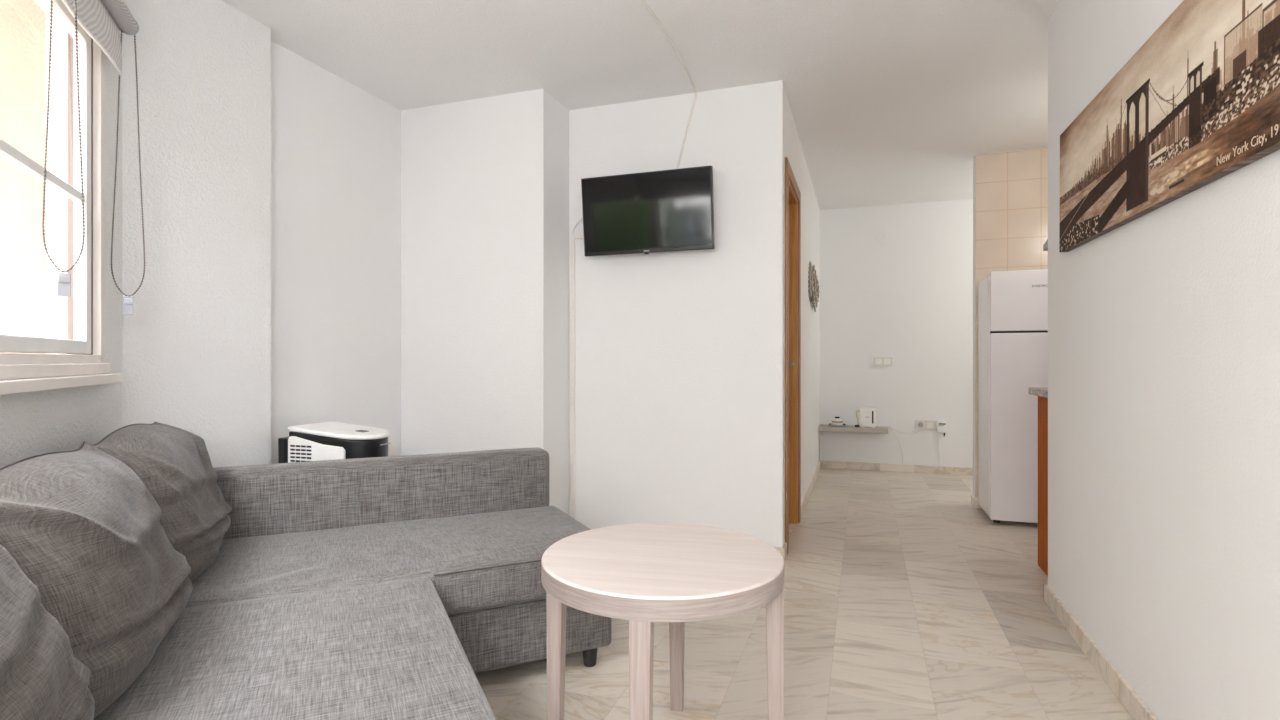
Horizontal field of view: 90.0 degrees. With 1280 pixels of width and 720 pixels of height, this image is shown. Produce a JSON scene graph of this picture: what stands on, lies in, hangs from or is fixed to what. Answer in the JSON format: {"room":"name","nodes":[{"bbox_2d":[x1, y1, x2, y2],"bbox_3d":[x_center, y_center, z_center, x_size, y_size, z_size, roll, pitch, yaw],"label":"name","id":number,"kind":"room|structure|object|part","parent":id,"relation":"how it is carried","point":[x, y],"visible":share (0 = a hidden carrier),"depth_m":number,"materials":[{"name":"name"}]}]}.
{"room":"living room","nodes":[
{"label":"living room","id":0,"kind":"room"},
{"bbox_2d":[0,0,121,467],"bbox_3d":[-1.323,-0.206,1.065,0.140,2.500,2.630,0,0,-26],"label":"wall","id":1,"kind":"structure","parent":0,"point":[41,422],"depth_m":2.00,"materials":[{"name":"white paint"}]},
{"bbox_2d":[0,0,122,395],"bbox_3d":[-1.285,-0.501,1.094,0.136,1.150,2.168,0,0,-26],"label":"window","id":2,"kind":"structure","parent":1,"relation":"attached to","point":[77,359],"depth_m":1.96,"materials":[{"name":"plastic"}]},
{"bbox_3d":[-1.568,-0.519,1.668,0.032,1.003,0.708,0,0,-26],"label":"sash","id":3,"kind":"part","parent":2,"relation":"part of","materials":[{"name":"white plastic"}]},
{"bbox_2d":[42,0,84,296],"bbox_3d":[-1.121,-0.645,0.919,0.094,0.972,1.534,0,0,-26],"label":"blind cord","id":4,"kind":"object","parent":1,"relation":"attached to","point":[63,279],"visible":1,"depth_m":1.60,"materials":[{"name":"grey plastic"}]},
{"bbox_2d":[62,0,145,314],"bbox_3d":[-1.577,-0.640,1.869,0.099,0.982,0.561,0,0,-26],"label":"roller blind","id":5,"kind":"object","parent":1,"relation":"attached to","point":[102,20],"visible":1,"depth_m":1.99,"materials":[{"name":"grey fabric"}]},
{"bbox_3d":[-1.685,-0.656,2.108,0.005,0.896,0.091,0,0,43],"label":"bead chain","id":6,"kind":"part","parent":5,"relation":"part of","materials":[{"name":"metal"}]},
{"bbox_2d":[122,0,270,467],"bbox_3d":[-1.779,-0.206,2.539,0.120,2.500,0.615,0,0,19],"label":"wall","id":7,"kind":"structure","parent":0,"point":[196,340],"depth_m":2.50,"materials":[{"name":"white paint"}]},
{"bbox_2d":[271,40,400,463],"bbox_3d":[-1.587,-0.206,3.364,0.120,2.500,1.070,0,0,19],"label":"wall","id":8,"kind":"structure","parent":0,"point":[336,145],"depth_m":3.25,"materials":[{"name":"white paint"}]},
{"bbox_2d":[388,442,395,455],"bbox_3d":[-1.414,0.509,3.595,0.055,0.085,0.085,0,0,19],"label":"wall socket","id":9,"kind":"object","parent":8,"relation":"attached to","point":[391,448],"visible":0.43,"depth_m":3.59,"materials":[{"name":"plastic"}]},
{"bbox_2d":[401,88,568,514],"bbox_3d":[-0.883,-0.206,3.791,0.928,2.500,0.440,0,0,19],"label":"wall","id":10,"kind":"structure","parent":0,"point":[485,181],"depth_m":3.58,"materials":[{"name":"white paint"}]},
{"bbox_2d":[221,0,1060,209],"bbox_3d":[0.699,-1.506,1.954,5.365,0.100,8.990,0,0,19],"label":"ceiling","id":11,"kind":"structure","parent":0,"point":[892,102],"depth_m":3.11,"materials":[{"name":"paint"}]},
{"bbox_2d":[641,0,696,168],"bbox_3d":[-0.039,-1.206,2.449,0.143,0.502,2.196,0,0,15],"label":"cable","id":12,"kind":"object","parent":11,"relation":"attached to","point":[643,1],"visible":0.87,"depth_m":3.19,"materials":[{"name":"plastic"}]},
{"bbox_2d":[569,84,758,538],"bbox_3d":[0.128,-0.206,3.609,1.102,2.500,0.120,0,0,19],"label":"wall","id":13,"kind":"structure","parent":0,"point":[667,343],"depth_m":3.53,"materials":[{"name":"white paint"}]},
{"bbox_2d":[570,235,583,518],"bbox_3d":[-0.321,0.124,3.694,0.175,1.690,0.014,0,0,19],"label":"cable trunking","id":14,"kind":"object","parent":13,"relation":"attached to","point":[572,238],"visible":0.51,"depth_m":3.71,"materials":[{"name":"plastic"}]},
{"bbox_2d":[572,217,582,235],"bbox_3d":[-0.314,-0.773,3.658,0.205,0.116,0.022,0,0,35],"label":"cable","id":15,"kind":"object","parent":14,"relation":"attached to","point":[582,217],"visible":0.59,"depth_m":3.70,"materials":[{"name":"plastic"}]},
{"bbox_2d":[581,165,714,256],"bbox_3d":[0.046,-0.789,3.489,0.735,0.434,0.159,0,0,19],"label":"television","id":16,"kind":"object","parent":13,"relation":"attached to","point":[672,210],"visible":1,"depth_m":3.43,"materials":[{"name":"black plastic"}]},
{"bbox_2d":[591,529,786,560],"bbox_3d":[0.184,1.009,3.570,1.234,0.070,0.107,0,0,19],"label":"baseboard","id":17,"kind":"structure","parent":13,"relation":"attached to","point":[783,551],"depth_m":3.33,"materials":[{"name":"tile"}]},
{"bbox_2d":[759,80,819,547],"bbox_3d":[1.188,-0.206,4.796,0.120,2.500,3.060,0,0,19],"label":"wall","id":18,"kind":"structure","parent":0,"point":[779,139],"depth_m":3.37,"materials":[{"name":"white paint"}]},
{"bbox_2d":[785,157,800,553],"bbox_3d":[0.854,-0.021,3.811,0.132,2.130,0.780,0,0,19],"label":"door","id":19,"kind":"structure","parent":18,"relation":"in","point":[790,199],"depth_m":4.08,"materials":[{"name":"brown wood"}]},
{"bbox_2d":[801,460,820,517],"bbox_3d":[1.396,1.009,5.192,0.012,0.070,2.175,0,0,19],"label":"baseboard","id":20,"kind":"structure","parent":18,"relation":"attached to","point":[809,490],"depth_m":4.96,"materials":[{"name":"tile"}]},
{"bbox_2d":[808,261,819,311],"bbox_3d":[1.403,-0.584,5.144,0.054,0.375,0.568,0,0,22],"label":"wall ornament","id":21,"kind":"object","parent":18,"relation":"attached to","point":[813,286],"visible":1,"depth_m":5.06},
{"bbox_2d":[475,468,1133,719],"bbox_3d":[0.699,1.094,1.954,5.365,0.100,8.990,0,0,19],"label":"floor","id":22,"kind":"structure","parent":0,"point":[904,599],"depth_m":2.40,"materials":[{"name":"beige tile"}]},
{"bbox_2d":[278,421,389,462],"bbox_3d":[-1.325,0.665,2.832,0.445,0.757,0.272,0,0,17],"label":"air conditioner","id":23,"kind":"object","parent":22,"relation":"on","point":[331,440],"visible":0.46,"depth_m":2.73,"materials":[{"name":"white plastic"}]},
{"bbox_2d":[290,445,310,461],"bbox_3d":[-1.446,0.456,2.729,0.111,0.184,0.003,0,0,17],"label":"grille","id":24,"kind":"object","parent":23,"relation":"attached to","point":[290,445],"depth_m":2.73,"materials":[{"name":"white plastic"}]},
{"bbox_3d":[-1.372,0.666,2.714,0.295,0.676,0.015,0,0,17],"label":"panel","id":25,"kind":"part","parent":23,"relation":"part of","materials":[{"name":"white plastic"}]},
{"bbox_3d":[-1.298,0.313,2.824,0.390,0.054,0.258,0,0,17],"label":"panel","id":26,"kind":"part","parent":23,"relation":"part of","materials":[{"name":"white plastic"}]},
{"bbox_2d":[93,448,611,719],"bbox_3d":[-0.610,0.716,1.530,1.537,0.657,2.305,0,0,-26],"label":"sofa","id":27,"kind":"object","parent":22,"relation":"on","point":[373,588],"visible":0.74,"depth_m":1.92,"materials":[{"name":"grey fabric"}]},
{"bbox_2d":[0,545,94,719],"bbox_3d":[-0.800,0.407,0.683,0.287,0.433,0.678,0,0,-26],"label":"cushion","id":28,"kind":"object","parent":27,"relation":"on","point":[41,678],"visible":1,"depth_m":0.84,"materials":[{"name":"grey fabric"}]},
{"bbox_2d":[0,441,192,717],"bbox_3d":[-1.094,0.407,1.287,0.283,0.433,0.686,0,0,-26],"label":"cushion","id":29,"kind":"object","parent":27,"relation":"on","point":[80,524],"visible":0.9,"depth_m":1.14,"materials":[{"name":"grey fabric"}]},
{"bbox_2d":[92,422,231,580],"bbox_3d":[-1.390,0.407,1.899,0.274,0.433,0.686,0,0,-26],"label":"cushion","id":30,"kind":"object","parent":27,"relation":"on","point":[174,464],"visible":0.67,"depth_m":1.75,"materials":[{"name":"grey fabric"}]},
{"bbox_2d":[93,576,495,719],"bbox_3d":[-0.694,0.695,1.100,0.828,0.153,1.344,0,0,-26],"label":"seat cushion","id":31,"kind":"object","parent":27,"relation":"on","point":[392,649],"depth_m":1.31,"materials":[{"name":"grey fabric"}]},
{"bbox_3d":[-1.070,0.685,2.515,1.462,0.595,0.130,0,0,-26],"label":"armrest","id":32,"kind":"part","parent":27,"relation":"part of","materials":[{"name":"grey fabric"}]},
{"bbox_2d":[185,506,590,614],"bbox_3d":[-0.861,0.688,2.155,1.445,0.167,0.696,0,0,-26],"label":"cushion","id":33,"kind":"object","parent":27,"relation":"on","point":[477,559],"depth_m":2.04,"materials":[{"name":"grey fabric"}]},
{"bbox_2d":[541,523,784,719],"bbox_3d":[0.057,0.769,1.637,0.611,0.550,0.611,0,0,11],"label":"side table","id":34,"kind":"object","parent":22,"relation":"on","point":[643,574],"visible":1,"depth_m":1.54,"materials":[{"name":"beige wood"}]},
{"bbox_3d":[-0.219,0.795,1.691,0.044,0.498,0.047,0,0,11],"label":"leg","id":35,"kind":"part","parent":34,"relation":"part of","materials":[{"name":"beige wood"}]},
{"bbox_3d":[0.003,0.795,1.362,0.047,0.498,0.044,0,0,11],"label":"leg","id":36,"kind":"part","parent":34,"relation":"part of","materials":[{"name":"beige wood"}]},
{"bbox_3d":[0.110,0.795,1.913,0.047,0.498,0.044,0,0,11],"label":"leg","id":37,"kind":"part","parent":34,"relation":"part of","materials":[{"name":"beige wood"}]},
{"bbox_3d":[0.333,0.795,1.584,0.044,0.498,0.047,0,0,11],"label":"leg","id":38,"kind":"part","parent":34,"relation":"part of","materials":[{"name":"beige wood"}]},
{"bbox_2d":[978,269,1047,522],"bbox_3d":[2.561,0.241,4.185,0.555,1.605,0.471,0,0,19],"label":"refrigerator","id":39,"kind":"object","parent":22,"relation":"on","point":[1012,305],"visible":0.64,"depth_m":4.02,"materials":[{"name":"white metal"}]},
{"bbox_3d":[2.491,0.422,3.985,0.554,1.184,0.046,0,0,19],"label":"door","id":40,"kind":"part","parent":39,"relation":"part of","materials":[{"name":"white metal"}]},
{"bbox_3d":[2.491,-0.371,3.985,0.554,0.379,0.046,0,0,19],"label":"freezer door","id":41,"kind":"part","parent":39,"relation":"part of","materials":[{"name":"white metal"}]},
{"bbox_2d":[1038,396,1047,575],"bbox_3d":[2.418,0.612,2.867,0.998,0.865,0.575,0,0,19],"label":"base cabinet","id":42,"kind":"object","parent":22,"relation":"on","point":[1042,401],"visible":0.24,"depth_m":3.16,"materials":[{"name":"brown wood"}]},
{"bbox_2d":[1028,387,1047,397],"bbox_3d":[2.422,0.159,2.865,1.070,0.036,0.596,0,0,19],"label":"countertop","id":43,"kind":"structure","parent":42,"relation":"on","point":[1038,391],"depth_m":3.16,"materials":[{"name":"stone"}]},
{"bbox_2d":[820,199,972,467],"bbox_3d":[3.173,-0.206,5.789,3.215,2.500,0.120,0,0,19],"label":"wall","id":44,"kind":"structure","parent":0,"point":[907,297],"depth_m":5.98,"materials":[{"name":"white paint"}]},
{"bbox_2d":[818,424,887,433],"bbox_3d":[1.998,0.645,6.005,0.610,0.042,0.245,0,0,19],"label":"corner shelf","id":45,"kind":"object","parent":44,"relation":"attached to","point":[822,427],"visible":0.91,"depth_m":5.92,"materials":[{"name":"beige stone"}]},
{"bbox_2d":[827,424,845,426],"bbox_3d":[1.857,0.616,6.025,0.176,0.016,0.176,0,0,19],"label":"dish","id":46,"kind":"object","parent":45,"relation":"on","point":[842,425],"visible":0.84,"depth_m":5.95,"materials":[{"name":"grey plastic"}]},
{"bbox_2d":[832,417,842,424],"bbox_3d":[1.857,0.575,6.025,0.102,0.083,0.102,0,0,19],"label":"sugar pot","id":47,"kind":"object","parent":46,"relation":"in","point":[837,420],"visible":0.94,"depth_m":5.99,"materials":[{"name":"white ceramic"}]},
{"bbox_3d":[1.857,0.561,6.025,0.092,0.027,0.092,0,0,19],"label":"pot lid","id":48,"kind":"part","parent":47,"relation":"part of","materials":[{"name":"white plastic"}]},
{"bbox_2d":[855,407,875,427],"bbox_3d":[2.090,0.530,5.928,0.188,0.188,0.060,0,0,19],"label":"router","id":49,"kind":"object","parent":45,"relation":"on","point":[867,414],"visible":1,"depth_m":5.90,"materials":[{"name":"white plastic"}]},
{"bbox_2d":[876,232,886,241],"bbox_3d":[2.276,-1.161,6.034,0.100,0.100,0.006,0,0,19],"label":"cover plate","id":50,"kind":"object","parent":44,"relation":"attached to","point":[881,236],"visible":1,"depth_m":6.03,"materials":[{"name":"white paint"}]},
{"bbox_2d":[874,357,891,365],"bbox_3d":[2.286,0.014,6.024,0.165,0.082,0.018,0,0,19],"label":"light switch","id":51,"kind":"object","parent":44,"relation":"attached to","point":[878,361],"visible":1,"depth_m":6.02,"materials":[{"name":"plastic"}]},
{"bbox_2d":[821,460,972,475],"bbox_3d":[3.157,1.009,5.724,2.963,0.070,0.012,0,0,19],"label":"baseboard","id":52,"kind":"structure","parent":44,"relation":"attached to","point":[824,464],"depth_m":5.98,"materials":[{"name":"tile"}]},
{"bbox_2d":[878,426,919,433],"bbox_3d":[2.400,0.650,5.961,0.387,0.073,0.086,0,0,0],"label":"cable","id":53,"kind":"object","parent":44,"relation":"attached to","point":[878,426],"visible":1,"depth_m":5.94,"materials":[{"name":"plastic"}]},
{"bbox_2d":[915,420,925,428],"bbox_3d":[2.594,0.599,5.918,0.085,0.082,0.016,0,0,19],"label":"wall socket","id":54,"kind":"object","parent":44,"relation":"attached to","point":[919,424],"visible":1,"depth_m":5.91,"materials":[{"name":"plastic"}]},
{"bbox_2d":[926,420,934,429],"bbox_3d":[2.674,0.599,5.890,0.080,0.082,0.017,0,0,19],"label":"wall plate","id":55,"kind":"object","parent":44,"relation":"attached to","point":[930,425],"visible":1,"depth_m":5.88,"materials":[{"name":"plastic"}]},
{"bbox_2d":[937,420,947,435],"bbox_3d":[2.757,0.625,5.840,0.084,0.142,0.056,0,0,19],"label":"plug adapter","id":56,"kind":"object","parent":44,"relation":"attached to","point":[942,426],"visible":1,"depth_m":5.82,"materials":[{"name":"white plastic"}]},
{"bbox_2d":[973,148,1043,496],"bbox_3d":[3.308,-0.206,4.254,1.950,2.500,0.090,0,0,19],"label":"wall partition","id":57,"kind":"structure","parent":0,"point":[1037,148],"depth_m":4.55,"materials":[{"name":"white paint"}]},
{"bbox_2d":[971,495,977,507],"bbox_3d":[2.386,1.009,4.567,0.027,0.070,0.125,0,0,19],"label":"baseboard","id":58,"kind":"structure","parent":57,"relation":"attached to","point":[974,501],"depth_m":4.52,"materials":[{"name":"tile"}]},
{"bbox_2d":[975,148,1047,507],"bbox_3d":[2.915,-0.203,4.338,1.148,2.493,0.010,0,0,19],"label":"wall tiles","id":59,"kind":"structure","parent":57,"relation":"attached to","point":[1011,188],"depth_m":4.46,"materials":[{"name":"beige tile"}]},
{"bbox_2d":[1048,0,1279,719],"bbox_3d":[1.780,-0.206,-0.143,1.943,2.500,5.500,0,0,19],"label":"wall","id":60,"kind":"structure","parent":0,"point":[1164,325],"depth_m":1.71,"materials":[{"name":"white paint"}]},
{"bbox_2d":[1043,239,1047,250],"bbox_3d":[2.245,-0.996,2.850,0.675,0.921,0.460,0,0,19],"label":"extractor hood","id":61,"kind":"object","parent":60,"relation":"attached to","point":[1045,246],"visible":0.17,"depth_m":3.13,"materials":[{"name":"metal"}]},
{"bbox_2d":[1044,584,1157,719],"bbox_3d":[0.915,1.009,0.163,0.134,0.070,5.510,0,0,19],"label":"baseboard","id":62,"kind":"structure","parent":60,"relation":"attached to","point":[1122,689],"depth_m":2.12,"materials":[{"name":"tile"}]},
{"bbox_2d":[1059,0,1279,251],"bbox_3d":[1.407,-0.639,1.789,0.030,0.494,1.512,0,1,19],"label":"print","id":63,"kind":"object","parent":60,"relation":"attached to","point":[1197,104],"visible":1,"depth_m":1.57},
{"bbox_3d":[-4.435,4.194,-0.573,20.000,0.100,20.000,0,0,19],"label":"ground","id":64,"kind":"structure","parent":0,"visible":0},
{"bbox_2d":[0,0,45,353],"bbox_3d":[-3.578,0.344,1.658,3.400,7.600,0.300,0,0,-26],"label":"window pane","id":65,"kind":"object","parent":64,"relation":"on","point":[22,22],"visible":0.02,"depth_m":2.20,"materials":[{"name":"glass"}]}
]}

